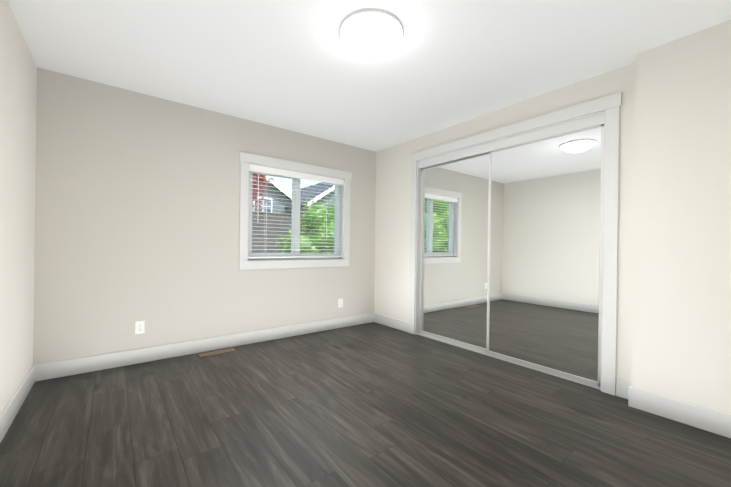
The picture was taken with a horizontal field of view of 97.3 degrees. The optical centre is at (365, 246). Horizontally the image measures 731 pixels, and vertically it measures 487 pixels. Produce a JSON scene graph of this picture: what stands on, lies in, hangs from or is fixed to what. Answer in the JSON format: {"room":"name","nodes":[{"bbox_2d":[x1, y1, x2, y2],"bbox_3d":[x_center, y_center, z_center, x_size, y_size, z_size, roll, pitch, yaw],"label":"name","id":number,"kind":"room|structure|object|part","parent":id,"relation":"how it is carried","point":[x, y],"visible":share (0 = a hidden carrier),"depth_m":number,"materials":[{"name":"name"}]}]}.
{"room":"empty bedroom","nodes":[
{"label":"empty bedroom","id":0,"kind":"room"},
{"bbox_2d":[0,0,36,414],"bbox_3d":[-1.393,-0.152,0.879,0.150,2.440,4.310,1,0,-38],"label":"wall","id":1,"kind":"structure","parent":0,"point":[18,86],"depth_m":2.01,"materials":[{"name":"paint"}]},
{"bbox_2d":[0,365,34,442],"bbox_3d":[-1.341,1.004,0.926,0.014,0.130,4.000,1,0,-38],"label":"baseboard","id":2,"kind":"structure","parent":1,"relation":"attached to","point":[11,409],"depth_m":2.01,"materials":[{"name":"white wood"}]},
{"bbox_2d":[33,67,375,364],"bbox_3d":[-0.909,-0.147,3.896,4.335,2.440,0.160,1,0,-38],"label":"wall","id":3,"kind":"structure","parent":0,"point":[137,204],"depth_m":2.98,"materials":[{"name":"paint"}]},
{"bbox_2d":[135,321,144,333],"bbox_3d":[-2.042,0.737,2.910,0.070,0.114,0.008,1,0,-38],"label":"electrical outlet","id":4,"kind":"object","parent":3,"relation":"attached to","point":[139,327],"visible":1,"depth_m":2.91,"materials":[{"name":"white plastic"}]},
{"bbox_2d":[35,313,373,381],"bbox_3d":[-1.225,1.004,3.550,3.435,0.130,0.014,1,0,-38],"label":"baseboard","id":5,"kind":"structure","parent":3,"relation":"attached to","point":[56,369],"depth_m":3.10,"materials":[{"name":"white wood"}]},
{"bbox_2d":[239,152,351,269],"bbox_3d":[-0.826,-0.367,3.943,1.464,1.263,0.184,1,0,-38],"label":"window","id":6,"kind":"structure","parent":3,"relation":"in","point":[245,231],"depth_m":3.87,"materials":[{"name":"white plastic"}]},
{"bbox_3d":[-0.858,-0.366,3.983,1.172,0.972,0.028,1,0,-38],"label":"glass","id":7,"kind":"part","parent":6,"relation":"part of","materials":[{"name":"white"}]},
{"bbox_3d":[-0.857,-0.364,3.982,1.246,1.051,0.085,1,0,-38],"label":"vinyl frame","id":8,"kind":"part","parent":6,"relation":"part of","materials":[{"name":"white plastic"}]},
{"bbox_2d":[247,163,344,261],"bbox_3d":[-0.816,-0.363,3.930,1.270,1.075,0.107,1,0,-38],"label":"liner","id":9,"kind":"object","parent":3,"relation":"attached to","point":[342,197],"visible":0.58,"depth_m":4.27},
{"bbox_2d":[249,164,343,184],"bbox_3d":[-0.797,-0.852,3.914,1.242,0.074,0.061,1,0,-38],"label":"blind headrail","id":10,"kind":"object","parent":9,"relation":"attached to","point":[273,171],"visible":0.88,"depth_m":3.83,"materials":[{"name":"white plastic"}]},
{"bbox_2d":[258,171,258,200],"bbox_3d":[-1.193,-0.547,3.572,0.008,0.570,0.008,1,0,-38],"label":"blind cord","id":11,"kind":"object","parent":10,"relation":"hanging from","point":[258,171],"depth_m":3.57,"materials":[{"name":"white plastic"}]},
{"bbox_2d":[338,298,342,307],"bbox_3d":[-0.329,0.754,4.253,0.070,0.114,0.008,1,0,-38],"label":"electrical outlet","id":12,"kind":"object","parent":3,"relation":"attached to","point":[340,302],"visible":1,"depth_m":4.25,"materials":[{"name":"white plastic"}]},
{"bbox_2d":[0,322,730,486],"bbox_3d":[0.296,1.140,2.217,4.485,0.100,4.310,1,0,-38],"label":"floor","id":13,"kind":"structure","parent":0,"point":[373,404],"depth_m":1.93,"materials":[{"name":"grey wood"}]},
{"bbox_2d":[199,348,234,356],"bbox_3d":[-1.481,1.063,3.215,0.320,0.005,0.090,1,0,-38],"label":"floor vent","id":14,"kind":"object","parent":13,"relation":"in","point":[216,352],"visible":1,"depth_m":3.21,"materials":[{"name":"brown metal"}]},
{"bbox_2d":[8,0,730,151],"bbox_3d":[0.329,-1.400,2.216,4.485,0.100,4.310,1,0,-38],"label":"ceiling","id":15,"kind":"structure","parent":0,"point":[300,66],"depth_m":2.25,"materials":[{"name":"paint"}]},
{"bbox_2d":[340,9,402,54],"bbox_3d":[0.036,-1.301,2.032,0.398,0.106,0.398,1,0,-38],"label":"ceiling light","id":16,"kind":"object","parent":15,"relation":"attached to","point":[371,31],"visible":1,"depth_m":1.94,"materials":[{"name":"white"}]},
{"bbox_2d":[374,62,635,381],"bbox_3d":[1.092,-0.120,3.495,0.120,2.440,2.940,1,0,-38],"label":"wall","id":17,"kind":"structure","parent":0,"point":[392,236],"depth_m":3.16,"materials":[{"name":"paint"}]},
{"bbox_2d":[374,313,408,332],"bbox_3d":[0.337,1.024,4.331,0.014,0.130,0.712,1,0,-38],"label":"baseboard","id":18,"kind":"structure","parent":17,"relation":"attached to","point":[395,323],"depth_m":4.29,"materials":[{"name":"white wood"}]},
{"bbox_2d":[417,113,603,388],"bbox_3d":[1.270,0.033,3.255,0.083,2.138,1.916,1,0,-38],"label":"closet track","id":19,"kind":"object","parent":17,"relation":"attached to","point":[584,123],"visible":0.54,"depth_m":3.00,"materials":[{"name":"white metal"}]},
{"bbox_2d":[419,152,488,351],"bbox_3d":[0.990,0.057,3.636,0.022,2.050,0.969,1,0,-38],"label":"mirrored closet door","id":20,"kind":"structure","parent":19,"relation":"attached to","point":[453,250],"depth_m":3.60,"materials":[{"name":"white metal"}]},
{"bbox_2d":[486,124,603,386],"bbox_3d":[1.546,0.065,2.876,0.022,2.050,0.977,1,0,-38],"label":"mirrored closet door","id":21,"kind":"structure","parent":19,"relation":"attached to","point":[544,262],"depth_m":2.80,"materials":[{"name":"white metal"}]},
{"bbox_2d":[409,92,621,395],"bbox_3d":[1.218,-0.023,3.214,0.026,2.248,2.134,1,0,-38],"label":"trim","id":22,"kind":"structure","parent":17,"relation":"attached to","point":[611,104],"depth_m":2.44,"materials":[{"name":"white wood"}]},
{"bbox_2d":[616,378,630,398],"bbox_3d":[1.897,1.046,2.341,0.014,0.130,0.112,1,0,-38],"label":"baseboard","id":23,"kind":"structure","parent":17,"relation":"attached to","point":[622,386],"depth_m":2.35,"materials":[{"name":"white wood"}]},
{"bbox_2d":[631,20,730,414],"bbox_3d":[2.279,-0.104,1.884,0.240,2.440,1.060,1,0,-38],"label":"wall","id":24,"kind":"structure","parent":0,"point":[681,330],"depth_m":2.03,"materials":[{"name":"paint"}]},
{"bbox_2d":[628,387,730,437],"bbox_3d":[2.159,1.049,1.812,0.014,0.130,1.074,1,0,-38],"label":"baseboard","id":25,"kind":"structure","parent":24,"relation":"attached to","point":[715,422],"depth_m":2.02,"materials":[{"name":"white wood"}]},
{"label":"outside","id":26,"kind":"structure","parent":0,"visible":0},
{"bbox_3d":[-16.437,1.256,36.365,100.000,0.100,69.600,1,0,-38],"label":"lawn","id":27,"kind":"structure","parent":26,"visible":0},
{"bbox_2d":[252,174,274,210],"bbox_3d":[-3.506,-0.651,8.167,2.379,4.077,1.292,1,0,-38],"label":"maple tree","id":28,"kind":"object","parent":27,"relation":"on","point":[254,198],"depth_m":8.49,"materials":[{"name":"red plant"}]},
{"bbox_2d":[252,174,291,252],"bbox_3d":[-13.126,-2.874,32.297,9.600,8.250,11.020,1,0,-38],"label":"house","id":29,"kind":"structure","parent":27,"relation":"on","point":[279,205],"depth_m":29.51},
{"bbox_2d":[252,211,303,251],"bbox_3d":[-4.119,0.288,6.053,26.045,2.185,0.130,1,0,-38],"label":"fence","id":30,"kind":"object","parent":27,"relation":"on","point":[257,222],"depth_m":7.46,"materials":[{"name":"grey wood"}]},
{"bbox_2d":[275,198,334,253],"bbox_3d":[-0.710,0.255,7.234,3.274,2.687,1.581,1,0,-38],"label":"bush","id":31,"kind":"object","parent":27,"relation":"on","point":[323,241],"depth_m":6.60,"materials":[{"name":"green plant"}]},
{"bbox_2d":[285,182,334,221],"bbox_3d":[-4.515,-2.712,33.967,9.400,8.150,11.020,1,0,-38],"label":"house","id":32,"kind":"structure","parent":27,"relation":"on","point":[303,199],"depth_m":28.70,"materials":[{"name":"grey"}]}
]}

